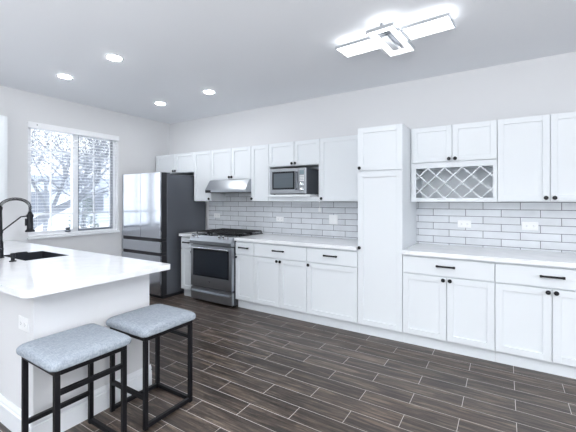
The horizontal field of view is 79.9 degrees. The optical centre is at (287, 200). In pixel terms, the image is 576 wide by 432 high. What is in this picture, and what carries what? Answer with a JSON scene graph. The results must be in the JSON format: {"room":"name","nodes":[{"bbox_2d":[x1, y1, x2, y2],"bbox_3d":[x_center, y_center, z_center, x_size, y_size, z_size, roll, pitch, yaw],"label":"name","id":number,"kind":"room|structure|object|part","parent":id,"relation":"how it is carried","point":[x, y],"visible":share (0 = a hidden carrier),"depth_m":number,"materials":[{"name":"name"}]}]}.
{"room":"kitchen","nodes":[
{"label":"kitchen","id":0,"kind":"room"},
{"bbox_2d":[0,85,169,256],"bbox_3d":[-4.449,0.021,2.489,0.150,2.749,8.600,0,0,32],"label":"wall","id":1,"kind":"structure","parent":0,"point":[141,140],"depth_m":4.74,"materials":[{"name":"white paint"}]},
{"bbox_2d":[0,115,6,201],"bbox_3d":[-3.471,-0.461,3.592,0.326,0.952,0.788,0,0,32],"label":"upper cabinet","id":2,"kind":"object","parent":1,"relation":"attached to","point":[3,119],"visible":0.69,"depth_m":3.80,"materials":[{"name":"white paint"}]},
{"bbox_2d":[28,128,114,234],"bbox_3d":[-2.991,-0.262,4.821,0.125,1.445,1.180,0,0,32],"label":"window","id":3,"kind":"structure","parent":1,"relation":"in","point":[66,229],"depth_m":4.82,"materials":[{"name":"white plastic"}]},
{"bbox_3d":[-3.138,-0.257,4.609,0.028,1.385,0.605,0,0,32],"label":"sash","id":4,"kind":"part","parent":3,"relation":"part of","materials":[{"name":"white plastic"}]},
{"bbox_2d":[27,121,118,236],"bbox_3d":[-2.936,-0.264,4.787,0.092,1.439,1.192,0,0,32],"label":"window blind","id":5,"kind":"object","parent":3,"relation":"attached to","point":[33,125],"visible":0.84,"depth_m":4.77,"materials":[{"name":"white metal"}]},
{"bbox_3d":[-2.952,0.447,4.796,0.048,0.018,1.164,0,0,32],"label":"rail","id":6,"kind":"part","parent":5,"relation":"part of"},
{"bbox_3d":[-2.952,-0.238,4.796,0.055,1.352,0.003,0,0,32],"label":"ladder cord","id":7,"kind":"part","parent":5,"relation":"part of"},
{"bbox_3d":[-2.691,-0.238,5.211,0.055,1.352,0.003,0,0,32],"label":"ladder cord","id":8,"kind":"part","parent":5,"relation":"part of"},
{"bbox_3d":[-2.846,-0.257,5.089,0.010,1.375,0.508,0,0,32],"label":"screen frame","id":9,"kind":"part","parent":3,"relation":"part of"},
{"bbox_3d":[-2.885,-0.257,5.070,0.026,1.385,0.585,0,0,32],"label":"sash","id":10,"kind":"part","parent":3,"relation":"part of","materials":[{"name":"white plastic"}]},
{"bbox_2d":[27,230,119,239],"bbox_3d":[-2.971,0.476,4.809,0.182,0.030,1.204,0,0,32],"label":"trim","id":11,"kind":"structure","parent":1,"relation":"attached to","point":[111,231],"depth_m":4.68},
{"bbox_2d":[0,0,575,123],"bbox_3d":[-0.768,-1.413,0.264,8.750,0.120,8.750,0,0,32],"label":"ceiling","id":12,"kind":"structure","parent":0,"point":[253,54],"depth_m":2.99,"materials":[{"name":"white paint"}]},
{"bbox_2d":[56,73,73,78],"bbox_3d":[-2.431,-1.349,3.748,0.160,0.010,0.160,0,0,32],"label":"recessed light","id":13,"kind":"object","parent":12,"relation":"in","point":[65,76],"visible":1,"depth_m":3.73,"materials":[{"name":"white"}]},
{"bbox_2d":[58,75,71,78],"bbox_3d":[-2.431,-1.345,3.748,0.124,0.002,0.124,0,0,32],"label":"diffuser","id":14,"kind":"object","parent":13,"relation":"attached to","point":[62,76],"depth_m":3.73,"materials":[{"name":"white"}]},
{"bbox_2d":[105,54,123,60],"bbox_3d":[-1.644,-1.349,3.257,0.160,0.010,0.160,0,0,32],"label":"recessed light","id":15,"kind":"object","parent":12,"relation":"in","point":[114,57],"visible":1,"depth_m":3.23,"materials":[{"name":"white"}]},
{"bbox_2d":[107,56,121,60],"bbox_3d":[-1.644,-1.345,3.257,0.124,0.002,0.124,0,0,32],"label":"diffuser","id":16,"kind":"object","parent":15,"relation":"attached to","point":[115,58],"depth_m":3.26,"materials":[{"name":"white"}]},
{"bbox_2d":[154,102,165,104],"bbox_3d":[-1.781,-1.349,4.795,0.160,0.010,0.160,0,0,32],"label":"recessed light","id":17,"kind":"object","parent":12,"relation":"in","point":[157,103],"visible":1,"depth_m":4.77,"materials":[{"name":"white"}]},
{"bbox_2d":[202,90,214,93],"bbox_3d":[-0.983,-1.349,4.279,0.160,0.010,0.160,0,0,32],"label":"recessed light","id":18,"kind":"object","parent":12,"relation":"in","point":[204,91],"visible":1,"depth_m":4.26,"materials":[{"name":"white"}]},
{"bbox_2d":[335,12,455,57],"bbox_3d":[0.820,-1.300,2.720,0.904,0.106,0.526,0,0,32],"label":"ceiling fixture","id":19,"kind":"object","parent":12,"relation":"attached to","point":[391,31],"visible":1,"depth_m":2.63,"materials":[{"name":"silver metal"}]},
{"bbox_3d":[0.597,-1.286,2.887,0.333,0.022,0.216,0,0,37],"label":"frame","id":20,"kind":"part","parent":19,"relation":"part of","materials":[{"name":"silver metal"}]},
{"bbox_3d":[0.597,-1.282,2.887,0.314,0.018,0.197,0,0,37],"label":"led panel","id":21,"kind":"part","parent":19,"relation":"part of","materials":[{"name":"white plastic"}]},
{"bbox_3d":[0.820,-1.261,2.720,0.216,0.024,0.510,0,0,37],"label":"frame","id":22,"kind":"part","parent":19,"relation":"part of","materials":[{"name":"silver metal"}]},
{"bbox_3d":[0.820,-1.257,2.720,0.197,0.021,0.491,0,0,37],"label":"led panel","id":23,"kind":"part","parent":19,"relation":"part of","materials":[{"name":"white plastic"}]},
{"bbox_3d":[1.043,-1.286,2.554,0.333,0.022,0.216,0,0,37],"label":"frame","id":24,"kind":"part","parent":19,"relation":"part of","materials":[{"name":"silver metal"}]},
{"bbox_3d":[1.043,-1.282,2.554,0.314,0.018,0.197,0,0,37],"label":"led panel","id":25,"kind":"part","parent":19,"relation":"part of","materials":[{"name":"white plastic"}]},
{"bbox_2d":[0,293,575,431],"bbox_3d":[-0.768,1.456,0.264,8.750,0.120,8.750,0,0,32],"label":"floor","id":26,"kind":"structure","parent":0,"point":[254,371],"depth_m":2.59,"materials":[{"name":"brown wood"}]},
{"bbox_2d":[16,323,130,431],"bbox_3d":[-1.183,1.080,1.917,0.424,0.632,0.424,0,0,32],"label":"counter stool","id":27,"kind":"object","parent":26,"relation":"on","point":[60,353],"visible":1,"depth_m":1.86,"materials":[{"name":"fabric"}]},
{"bbox_3d":[-1.424,1.126,1.862,0.025,0.540,0.025,0,0,32],"label":"leg","id":28,"kind":"part","parent":27,"relation":"part of","materials":[{"name":"black metal"}]},
{"bbox_3d":[-1.128,1.126,1.676,0.025,0.540,0.025,0,0,32],"label":"leg","id":29,"kind":"part","parent":27,"relation":"part of","materials":[{"name":"black metal"}]},
{"bbox_2d":[16,323,130,371],"bbox_3d":[-1.183,0.797,1.917,0.424,0.066,0.424,0,0,32],"label":"seat cushion","id":30,"kind":"object","parent":27,"relation":"on","point":[67,350],"depth_m":1.82,"materials":[{"name":"grey fabric"}]},
{"bbox_3d":[-1.183,0.843,1.917,0.375,0.025,0.375,0,0,32],"label":"seat frame","id":31,"kind":"part","parent":27,"relation":"part of","materials":[{"name":"black metal"}]},
{"bbox_3d":[-1.238,1.126,2.159,0.025,0.540,0.025,0,0,32],"label":"leg","id":32,"kind":"part","parent":27,"relation":"part of","materials":[{"name":"black metal"}]},
{"bbox_3d":[-1.090,1.376,2.065,0.325,0.024,0.023,0,0,32],"label":"floor rail","id":33,"kind":"part","parent":27,"relation":"part of","materials":[{"name":"black metal"}]},
{"bbox_3d":[-0.942,1.126,1.972,0.025,0.540,0.025,0,0,32],"label":"leg","id":34,"kind":"part","parent":27,"relation":"part of","materials":[{"name":"black metal"}]},
{"bbox_2d":[0,274,151,431],"bbox_3d":[-2.401,0.958,3.003,2.762,0.875,0.792,0,0,32],"label":"kitchen island","id":35,"kind":"object","parent":26,"relation":"on","point":[50,314],"visible":0.35,"depth_m":2.14,"materials":[{"name":"white paint"}]},
{"bbox_2d":[18,315,28,332],"bbox_3d":[-1.549,0.724,2.013,0.132,0.080,0.010,0,0,32],"label":"wall outlet","id":36,"kind":"object","parent":35,"relation":"attached to","point":[23,323],"visible":1,"depth_m":2.01,"materials":[{"name":"plastic"}]},
{"bbox_3d":[-2.404,1.318,2.998,2.762,0.156,0.781,0,0,32],"label":"baseboard","id":37,"kind":"part","parent":35,"relation":"part of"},
{"bbox_2d":[0,240,169,297],"bbox_3d":[-2.350,0.501,2.968,2.886,0.038,0.945,0,0,32],"label":"countertop","id":38,"kind":"structure","parent":35,"relation":"on","point":[78,269],"depth_m":2.37,"materials":[{"name":"white stone"}]},
{"bbox_2d":[0,197,34,257],"bbox_3d":[-2.345,0.229,2.959,0.087,0.506,0.290,0,0,27],"label":"kitchen faucet","id":39,"kind":"object","parent":38,"relation":"on","point":[29,221],"visible":1,"depth_m":2.96,"materials":[{"name":"black metal"}]},
{"bbox_3d":[-2.405,0.267,2.871,0.060,0.430,0.060,0,0,32],"label":"post","id":40,"kind":"part","parent":39,"relation":"part of","materials":[{"name":"black metal"}]},
{"bbox_3d":[-2.346,0.200,2.965,0.054,0.149,0.262,0,0,32],"label":"holder arm","id":41,"kind":"part","parent":39,"relation":"part of","materials":[{"name":"black metal"}]},
{"bbox_2d":[9,251,27,261],"bbox_3d":[-2.150,0.448,2.752,0.047,0.067,0.140,0,0,23],"label":"soap dispenser","id":42,"kind":"object","parent":38,"relation":"on","point":[12,255],"visible":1,"depth_m":2.70,"materials":[{"name":"black metal"}]},
{"bbox_2d":[4,251,66,260],"bbox_3d":[-2.215,0.603,3.007,0.492,0.244,0.327,0,0,32],"label":"sink","id":43,"kind":"object","parent":38,"relation":"in","point":[39,254],"visible":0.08,"depth_m":3.17,"materials":[{"name":"grey"}]},
{"bbox_2d":[106,304,195,430],"bbox_3d":[-0.922,1.080,2.333,0.424,0.632,0.424,0,0,32],"label":"counter stool","id":44,"kind":"object","parent":26,"relation":"on","point":[147,323],"visible":0.99,"depth_m":2.27,"materials":[{"name":"fabric"}]},
{"bbox_3d":[-1.163,1.126,2.278,0.025,0.540,0.025,0,0,32],"label":"leg","id":45,"kind":"part","parent":44,"relation":"part of","materials":[{"name":"black metal"}]},
{"bbox_3d":[-1.070,1.376,2.426,0.023,0.024,0.325,0,0,32],"label":"floor rail","id":46,"kind":"part","parent":44,"relation":"part of","materials":[{"name":"black metal"}]},
{"bbox_3d":[-0.867,1.126,2.092,0.025,0.540,0.025,0,0,32],"label":"leg","id":47,"kind":"part","parent":44,"relation":"part of","materials":[{"name":"black metal"}]},
{"bbox_2d":[106,304,195,337],"bbox_3d":[-0.922,0.797,2.333,0.424,0.066,0.424,0,0,32],"label":"seat cushion","id":48,"kind":"object","parent":44,"relation":"on","point":[152,321],"depth_m":2.23,"materials":[{"name":"grey fabric"}]},
{"bbox_3d":[-0.922,0.843,2.333,0.375,0.025,0.375,0,0,32],"label":"seat frame","id":49,"kind":"part","parent":44,"relation":"part of","materials":[{"name":"black metal"}]},
{"bbox_3d":[-0.977,1.126,2.574,0.025,0.540,0.025,0,0,32],"label":"leg","id":50,"kind":"part","parent":44,"relation":"part of","materials":[{"name":"black metal"}]},
{"bbox_3d":[-0.773,1.376,2.240,0.023,0.024,0.325,0,0,32],"label":"floor rail","id":51,"kind":"part","parent":44,"relation":"part of","materials":[{"name":"black metal"}]},
{"bbox_3d":[-0.829,1.376,2.481,0.325,0.024,0.023,0,0,32],"label":"floor rail","id":52,"kind":"part","parent":44,"relation":"part of","materials":[{"name":"black metal"}]},
{"bbox_3d":[-0.680,1.126,2.388,0.025,0.540,0.025,0,0,32],"label":"leg","id":53,"kind":"part","parent":44,"relation":"part of","materials":[{"name":"black metal"}]},
{"bbox_2d":[122,172,205,298],"bbox_3d":[-1.943,0.496,5.423,0.909,1.800,0.865,0,0,32],"label":"refrigerator","id":54,"kind":"object","parent":26,"relation":"on","point":[157,207],"visible":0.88,"depth_m":5.03,"materials":[{"name":"grey"}]},
{"bbox_3d":[-2.360,0.071,5.189,0.452,0.935,0.024,0,0,32],"label":"door","id":55,"kind":"part","parent":54,"relation":"part of","materials":[{"name":"silver metal"}]},
{"bbox_3d":[-2.168,1.063,5.068,0.905,0.555,0.024,0,0,32],"label":"drawer","id":56,"kind":"part","parent":54,"relation":"part of","materials":[{"name":"silver metal"}]},
{"bbox_3d":[-2.168,0.664,5.068,0.905,0.153,0.024,0,0,32],"label":"drawer","id":57,"kind":"part","parent":54,"relation":"part of","materials":[{"name":"silver metal"}]},
{"bbox_3d":[-1.974,0.071,4.946,0.446,0.935,0.024,0,0,32],"label":"door","id":58,"kind":"part","parent":54,"relation":"part of","materials":[{"name":"silver metal"}]},
{"bbox_2d":[181,236,192,296],"bbox_3d":[-1.290,0.958,5.186,0.265,0.876,0.668,0,0,32],"label":"base cabinet","id":59,"kind":"object","parent":26,"relation":"on","point":[186,285],"visible":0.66,"depth_m":4.97,"materials":[{"name":"white paint"}]},
{"bbox_3d":[-1.441,0.991,4.945,0.261,0.576,0.020,0,0,32],"label":"door","id":60,"kind":"part","parent":59,"relation":"part of","materials":[{"name":"white paint"}]},
{"bbox_3d":[-1.441,0.615,4.945,0.261,0.155,0.020,0,0,32],"label":"drawer","id":61,"kind":"part","parent":59,"relation":"part of","materials":[{"name":"white paint"}]},
{"bbox_2d":[179,232,205,236],"bbox_3d":[-1.296,0.500,5.193,0.285,0.038,0.647,0,0,32],"label":"countertop","id":62,"kind":"structure","parent":59,"relation":"on","point":[188,234],"depth_m":4.98,"materials":[{"name":"white stone"}]},
{"bbox_2d":[190,228,262,306],"bbox_3d":[-0.875,0.915,4.873,0.764,0.962,0.735,0,0,32],"label":"gas range","id":63,"kind":"object","parent":26,"relation":"on","point":[213,252],"visible":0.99,"depth_m":4.59,"materials":[{"name":"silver metal"}]},
{"bbox_3d":[-1.056,0.644,4.587,0.680,0.024,0.057,0,0,32],"label":"door handle","id":64,"kind":"part","parent":63,"relation":"part of","materials":[{"name":"silver metal"}]},
{"bbox_3d":[-1.050,1.238,4.596,0.702,0.020,0.034,0,0,32],"label":"drawer pull","id":65,"kind":"part","parent":63,"relation":"part of","materials":[{"name":"silver metal"}]},
{"bbox_3d":[-1.042,0.847,4.609,0.656,0.373,0.004,0,0,32],"label":"door glass","id":66,"kind":"part","parent":63,"relation":"part of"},
{"bbox_3d":[-1.028,1.278,4.631,0.754,0.165,0.048,0,0,32],"label":"storage drawer","id":67,"kind":"part","parent":63,"relation":"part of","materials":[{"name":"silver metal"}]},
{"bbox_3d":[-1.028,0.896,4.631,0.754,0.564,0.048,0,0,32],"label":"oven door","id":68,"kind":"part","parent":63,"relation":"part of","materials":[{"name":"silver metal"}]},
{"bbox_3d":[-1.010,0.538,4.659,0.762,0.136,0.146,0,0,32],"label":"control panel","id":69,"kind":"part","parent":63,"relation":"part of","materials":[{"name":"silver metal"}]},
{"bbox_2d":[200,232,262,236],"bbox_3d":[-0.847,0.482,4.918,0.764,0.016,0.626,0,0,32],"label":"cooktop","id":70,"kind":"object","parent":63,"relation":"in","point":[207,233],"depth_m":4.74,"materials":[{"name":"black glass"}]},
{"bbox_2d":[235,241,256,310],"bbox_3d":[-0.398,0.958,4.624,0.302,0.876,0.668,0,0,32],"label":"base cabinet","id":71,"kind":"object","parent":26,"relation":"on","point":[244,256],"visible":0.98,"depth_m":4.38,"materials":[{"name":"white paint"}]},
{"bbox_3d":[-0.549,0.615,4.384,0.298,0.155,0.020,0,0,32],"label":"drawer","id":72,"kind":"part","parent":71,"relation":"part of","materials":[{"name":"white paint"}]},
{"bbox_3d":[-0.549,0.991,4.384,0.298,0.576,0.020,0,0,32],"label":"door","id":73,"kind":"part","parent":71,"relation":"part of","materials":[{"name":"white paint"}]},
{"bbox_2d":[254,242,308,321],"bbox_3d":[0.050,0.958,4.343,0.750,0.876,0.668,0,0,32],"label":"base cabinet","id":74,"kind":"object","parent":26,"relation":"on","point":[280,271],"visible":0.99,"depth_m":4.08,"materials":[{"name":"white paint"}]},
{"bbox_3d":[-0.261,0.991,4.203,0.370,0.576,0.020,0,0,32],"label":"door","id":75,"kind":"part","parent":74,"relation":"part of","materials":[{"name":"white paint"}]},
{"bbox_3d":[-0.102,0.615,4.103,0.746,0.155,0.020,0,0,32],"label":"drawer","id":76,"kind":"part","parent":74,"relation":"part of","materials":[{"name":"white paint"}]},
{"bbox_3d":[0.058,0.991,4.003,0.370,0.576,0.020,0,0,32],"label":"door","id":77,"kind":"part","parent":74,"relation":"part of","materials":[{"name":"white paint"}]},
{"bbox_2d":[234,234,357,249],"bbox_3d":[0.177,0.500,4.266,1.658,0.038,0.647,0,0,32],"label":"countertop","id":78,"kind":"structure","parent":74,"relation":"on","point":[321,242],"depth_m":4.11,"materials":[{"name":"white stone"}]},
{"bbox_2d":[306,247,359,332],"bbox_3d":[0.623,0.958,3.983,0.601,0.876,0.668,0,0,32],"label":"base cabinet","id":79,"kind":"object","parent":26,"relation":"on","point":[332,274],"visible":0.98,"depth_m":3.74,"materials":[{"name":"white paint"}]},
{"bbox_3d":[0.472,0.615,3.742,0.597,0.155,0.020,0,0,32],"label":"drawer","id":80,"kind":"part","parent":79,"relation":"part of","materials":[{"name":"white paint"}]},
{"bbox_3d":[0.472,0.991,3.742,0.597,0.576,0.020,0,0,32],"label":"door","id":81,"kind":"part","parent":79,"relation":"part of","materials":[{"name":"white paint"}]},
{"bbox_2d":[358,124,415,341],"bbox_3d":[1.075,0.325,3.705,0.456,2.142,0.657,0,0,32],"label":"pantry cabinet","id":82,"kind":"object","parent":26,"relation":"on","point":[386,211],"visible":0.99,"depth_m":3.47,"materials":[{"name":"white paint"}]},
{"bbox_3d":[0.921,-0.525,3.460,0.450,0.441,0.020,0,0,32],"label":"door","id":83,"kind":"part","parent":82,"relation":"part of","materials":[{"name":"white paint"}]},
{"bbox_3d":[0.921,0.495,3.460,0.450,1.568,0.020,0,0,32],"label":"door","id":84,"kind":"part","parent":82,"relation":"part of","materials":[{"name":"white paint"}]},
{"bbox_2d":[403,254,494,361],"bbox_3d":[1.590,0.958,3.374,0.766,0.876,0.668,0,0,32],"label":"base cabinet","id":85,"kind":"object","parent":26,"relation":"on","point":[449,303],"visible":0.99,"depth_m":3.11,"materials":[{"name":"white paint"}]},
{"bbox_3d":[1.280,0.991,3.234,0.386,0.576,0.020,0,0,32],"label":"door","id":86,"kind":"part","parent":85,"relation":"part of","materials":[{"name":"white paint"}]},
{"bbox_3d":[1.423,0.603,3.109,0.160,0.021,0.040,0,0,32],"label":"pull handle","id":87,"kind":"part","parent":85,"relation":"part of","materials":[{"name":"black metal"}]},
{"bbox_3d":[1.439,0.615,3.134,0.762,0.155,0.020,0,0,32],"label":"drawer","id":88,"kind":"part","parent":85,"relation":"part of","materials":[{"name":"white paint"}]},
{"bbox_3d":[1.605,0.991,3.030,0.370,0.576,0.020,0,0,32],"label":"door","id":89,"kind":"part","parent":85,"relation":"part of","materials":[{"name":"white paint"}]},
{"bbox_2d":[495,262,575,378],"bbox_3d":[2.241,0.958,2.965,0.768,0.876,0.668,0,0,32],"label":"base cabinet","id":90,"kind":"object","parent":26,"relation":"on","point":[535,305],"visible":1,"depth_m":2.78,"materials":[{"name":"white paint"}]},
{"bbox_2d":[402,243,575,267],"bbox_3d":[1.927,0.500,3.166,1.556,0.038,0.647,0,0,32],"label":"countertop","id":91,"kind":"structure","parent":90,"relation":"on","point":[541,258],"depth_m":3.06,"materials":[{"name":"white stone"}]},
{"bbox_3d":[1.928,0.991,2.827,0.380,0.576,0.020,0,0,32],"label":"door","id":92,"kind":"part","parent":90,"relation":"part of","materials":[{"name":"white paint"}]},
{"bbox_3d":[2.090,0.615,2.725,0.764,0.155,0.020,0,0,32],"label":"drawer","id":93,"kind":"part","parent":90,"relation":"part of","materials":[{"name":"white paint"}]},
{"bbox_3d":[2.074,0.603,2.699,0.160,0.021,0.040,0,0,32],"label":"pull handle","id":94,"kind":"part","parent":90,"relation":"part of","materials":[{"name":"black metal"}]},
{"bbox_3d":[2.253,0.991,2.622,0.378,0.576,0.020,0,0,32],"label":"door","id":95,"kind":"part","parent":90,"relation":"part of","materials":[{"name":"white paint"}]},
{"bbox_2d":[170,52,575,252],"bbox_3d":[1.520,0.021,3.904,8.750,2.749,0.150,0,0,32],"label":"wall","id":96,"kind":"structure","parent":0,"point":[544,85],"depth_m":3.92,"materials":[{"name":"white paint"}]},
{"bbox_2d":[156,152,193,174],"bbox_3d":[-1.759,-0.591,5.667,0.914,0.311,0.352,0,0,32],"label":"upper cabinet","id":97,"kind":"object","parent":96,"relation":"attached to","point":[183,163],"visible":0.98,"depth_m":5.52,"materials":[{"name":"white paint"}]},
{"bbox_3d":[-2.018,-0.593,5.668,0.472,0.301,0.020,0,0,32],"label":"door","id":98,"kind":"part","parent":97,"relation":"part of","materials":[{"name":"white paint"}]},
{"bbox_3d":[-1.630,-0.593,5.424,0.432,0.301,0.020,0,0,32],"label":"door","id":99,"kind":"part","parent":97,"relation":"part of","materials":[{"name":"white paint"}]},
{"bbox_2d":[194,150,225,200],"bbox_3d":[-1.219,-0.366,5.328,0.358,0.761,0.352,0,0,32],"label":"upper cabinet","id":100,"kind":"object","parent":96,"relation":"attached to","point":[202,159],"visible":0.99,"depth_m":5.22,"materials":[{"name":"white paint"}]},
{"bbox_3d":[-1.292,-0.368,5.212,0.354,0.751,0.020,0,0,32],"label":"door","id":101,"kind":"part","parent":100,"relation":"part of","materials":[{"name":"white paint"}]},
{"bbox_2d":[211,146,250,179],"bbox_3d":[-0.749,-0.520,5.032,0.750,0.452,0.352,0,0,32],"label":"upper cabinet","id":102,"kind":"object","parent":96,"relation":"attached to","point":[230,163],"visible":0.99,"depth_m":4.89,"materials":[{"name":"white paint"}]},
{"bbox_3d":[-0.973,-0.522,5.011,0.388,0.442,0.020,0,0,32],"label":"door","id":103,"kind":"part","parent":102,"relation":"part of","materials":[{"name":"white paint"}]},
{"bbox_2d":[205,179,250,192],"bbox_3d":[-0.775,-0.200,4.988,0.748,0.186,0.434,0,0,32],"label":"range hood","id":104,"kind":"object","parent":102,"relation":"attached to","point":[237,185],"visible":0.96,"depth_m":4.80,"materials":[{"name":"silver metal"}]},
{"bbox_3d":[-0.776,-0.112,4.988,0.748,0.009,0.420,0,0,32],"label":"filter panel","id":105,"kind":"part","parent":104,"relation":"part of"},
{"bbox_3d":[-0.655,-0.522,4.811,0.352,0.442,0.020,0,0,32],"label":"door","id":106,"kind":"part","parent":102,"relation":"part of","materials":[{"name":"white paint"}]},
{"bbox_2d":[250,144,268,200],"bbox_3d":[-0.304,-0.366,4.752,0.296,0.761,0.352,0,0,32],"label":"upper cabinet","id":107,"kind":"object","parent":96,"relation":"attached to","point":[259,153],"visible":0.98,"depth_m":4.63,"materials":[{"name":"white paint"}]},
{"bbox_2d":[209,193,357,238],"bbox_3d":[-0.113,0.093,4.837,2.756,0.774,0.008,0,0,32],"label":"tile backsplash","id":108,"kind":"structure","parent":96,"relation":"attached to","point":[238,211],"depth_m":4.78,"materials":[{"name":"tile"}]},
{"bbox_2d":[214,213,219,217],"bbox_3d":[-1.130,0.241,5.466,0.128,0.070,0.010,0,0,32],"label":"wall outlet","id":109,"kind":"object","parent":108,"relation":"attached to","point":[216,215],"visible":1,"depth_m":5.46,"materials":[{"name":"plastic"}]},
{"bbox_2d":[276,216,283,221],"bbox_3d":[-0.113,0.263,4.827,0.128,0.070,0.010,0,0,32],"label":"wall outlet","id":110,"kind":"object","parent":108,"relation":"attached to","point":[280,219],"visible":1,"depth_m":4.83,"materials":[{"name":"plastic"}]},
{"bbox_2d":[329,215,337,223],"bbox_3d":[0.579,0.246,4.392,0.122,0.120,0.009,0,0,32],"label":"light switch","id":111,"kind":"object","parent":108,"relation":"attached to","point":[333,219],"visible":1,"depth_m":4.39,"materials":[{"name":"plastic"}]},
{"bbox_2d":[266,139,320,201],"bbox_3d":[0.129,-0.366,4.450,0.754,0.761,0.403,0,0,32],"label":"upper cabinet","id":112,"kind":"object","parent":96,"relation":"attached to","point":[305,153],"visible":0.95,"depth_m":4.33,"materials":[{"name":"white paint"}]},
{"bbox_3d":[-0.085,-0.593,4.453,0.386,0.300,0.020,0,0,32],"label":"door","id":113,"kind":"part","parent":112,"relation":"part of","materials":[{"name":"white paint"}]},
{"bbox_2d":[266,194,318,196],"bbox_3d":[0.089,-0.058,4.458,0.643,0.028,0.375,0,0,32],"label":"shelf","id":114,"kind":"object","parent":112,"relation":"attached to","point":[270,195],"depth_m":4.26,"materials":[{"name":"white paint"}]},
{"bbox_2d":[270,167,318,194],"bbox_3d":[0.081,-0.236,4.447,0.535,0.327,0.402,0,0,32],"label":"microwave oven","id":115,"kind":"object","parent":112,"relation":"on","point":[289,181],"visible":0.96,"depth_m":4.30,"materials":[{"name":"grey"}]},
{"bbox_3d":[0.101,-0.242,4.217,0.018,0.235,0.032,0,0,32],"label":"handle","id":116,"kind":"part","parent":115,"relation":"part of","materials":[{"name":"grey"}]},
{"bbox_3d":[0.169,-0.242,4.191,0.076,0.275,0.003,0,0,32],"label":"control panel","id":117,"kind":"part","parent":115,"relation":"part of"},
{"bbox_3d":[0.146,-0.015,4.478,0.720,0.059,0.297,0,0,32],"label":"panel","id":118,"kind":"part","parent":112,"relation":"part of","materials":[{"name":"white paint"}]},
{"bbox_3d":[0.148,-0.211,4.482,0.754,0.450,0.309,0,0,32],"label":"panel","id":119,"kind":"part","parent":112,"relation":"part of","materials":[{"name":"white paint"}]},
{"bbox_3d":[0.235,-0.593,4.252,0.358,0.300,0.020,0,0,32],"label":"door","id":120,"kind":"part","parent":112,"relation":"part of","materials":[{"name":"white paint"}]},
{"bbox_2d":[320,135,357,201],"bbox_3d":[0.712,-0.366,4.113,0.589,0.761,0.352,0,0,32],"label":"upper cabinet","id":121,"kind":"object","parent":96,"relation":"attached to","point":[338,155],"visible":0.73,"depth_m":4.02,"materials":[{"name":"white paint"}]},
{"bbox_2d":[411,120,496,201],"bbox_3d":[1.680,-0.366,3.505,0.777,0.761,0.352,0,0,32],"label":"wine rack cabinet","id":122,"kind":"object","parent":96,"relation":"attached to","point":[455,162],"visible":1,"depth_m":3.45,"materials":[{"name":"white paint"}]},
{"bbox_3d":[1.454,-0.564,3.485,0.377,0.358,0.020,0,0,32],"label":"door","id":123,"kind":"part","parent":122,"relation":"part of","materials":[{"name":"white paint"}]},
{"bbox_3d":[1.775,-0.175,3.635,0.684,0.302,0.010,0,0,32],"label":"panel","id":124,"kind":"part","parent":122,"relation":"part of","materials":[{"name":"white paint"}]},
{"bbox_3d":[1.776,-0.564,3.283,0.373,0.358,0.020,0,0,32],"label":"door","id":125,"kind":"part","parent":122,"relation":"part of","materials":[{"name":"white paint"}]},
{"bbox_2d":[416,202,575,252],"bbox_3d":[2.102,0.248,3.444,1.556,0.464,0.008,0,0,32],"label":"tile backsplash","id":126,"kind":"structure","parent":96,"relation":"attached to","point":[493,224],"depth_m":3.43,"materials":[{"name":"tile"}]},
{"bbox_2d":[457,220,470,227],"bbox_3d":[1.843,0.248,3.596,0.128,0.078,0.010,0,0,32],"label":"wall outlet","id":127,"kind":"object","parent":126,"relation":"attached to","point":[460,223],"visible":1,"depth_m":3.59,"materials":[{"name":"plastic"}]},
{"bbox_2d":[522,222,537,230],"bbox_3d":[2.320,0.247,3.297,0.132,0.080,0.010,0,0,32],"label":"wall outlet","id":128,"kind":"object","parent":126,"relation":"attached to","point":[525,225],"visible":1,"depth_m":3.29,"materials":[{"name":"plastic"}]},
{"bbox_2d":[497,111,575,201],"bbox_3d":[2.334,-0.366,3.094,0.764,0.761,0.352,0,0,32],"label":"upper cabinet","id":129,"kind":"object","parent":96,"relation":"attached to","point":[536,155],"visible":1,"depth_m":3.02,"materials":[{"name":"white paint"}]},
{"bbox_3d":[2.102,-0.368,3.078,0.384,0.751,0.020,0,0,32],"label":"door","id":130,"kind":"part","parent":129,"relation":"part of","materials":[{"name":"white paint"}]},
{"bbox_3d":[2.426,-0.368,2.874,0.370,0.751,0.020,0,0,32],"label":"door","id":131,"kind":"part","parent":129,"relation":"part of","materials":[{"name":"white paint"}]},
{"label":"outside","id":132,"kind":"structure","parent":0,"visible":0},
{"bbox_2d":[35,223,108,230],"bbox_3d":[-40.361,2.046,30.149,89.600,0.200,120.000,0,0,32],"label":"snow ground","id":133,"kind":"structure","parent":132,"point":[62,227],"depth_m":25.56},
{"bbox_2d":[31,129,108,228],"bbox_3d":[-5.319,-0.862,7.937,6.538,5.897,4.344,0,0,-40],"label":"bare tree","id":134,"kind":"object","parent":133,"relation":"on","point":[82,195],"visible":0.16,"depth_m":8.27,"materials":[{"name":"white plant"}]},
{"bbox_2d":[31,148,108,226],"bbox_3d":[-20.961,-1.124,26.811,7.200,6.160,13.800,0,0,32],"label":"house","id":135,"kind":"structure","parent":133,"relation":"on","point":[101,204],"depth_m":26.99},
{"bbox_2d":[31,129,108,227],"bbox_3d":[-8.488,-2.024,14.592,6.436,8.008,8.152,0,0,18],"label":"bare tree","id":136,"kind":"object","parent":133,"relation":"on","point":[80,169],"visible":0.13,"depth_m":13.08,"materials":[{"name":"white plant"}]},
{"bbox_2d":[31,130,108,230],"bbox_3d":[-12.815,-2.501,19.186,5.204,8.968,9.964,0,0,32],"label":"bare tree","id":137,"kind":"object","parent":133,"relation":"on","point":[45,228],"visible":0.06,"depth_m":19.00,"materials":[{"name":"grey plant"}]},
{"bbox_2d":[68,194,99,227],"bbox_3d":[-6.351,0.873,10.669,1.191,2.165,1.230,0,0,-2],"label":"evergreen shrub","id":138,"kind":"object","parent":133,"relation":"on","point":[89,199],"visible":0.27,"depth_m":10.66,"materials":[{"name":"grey plant"}]}
]}

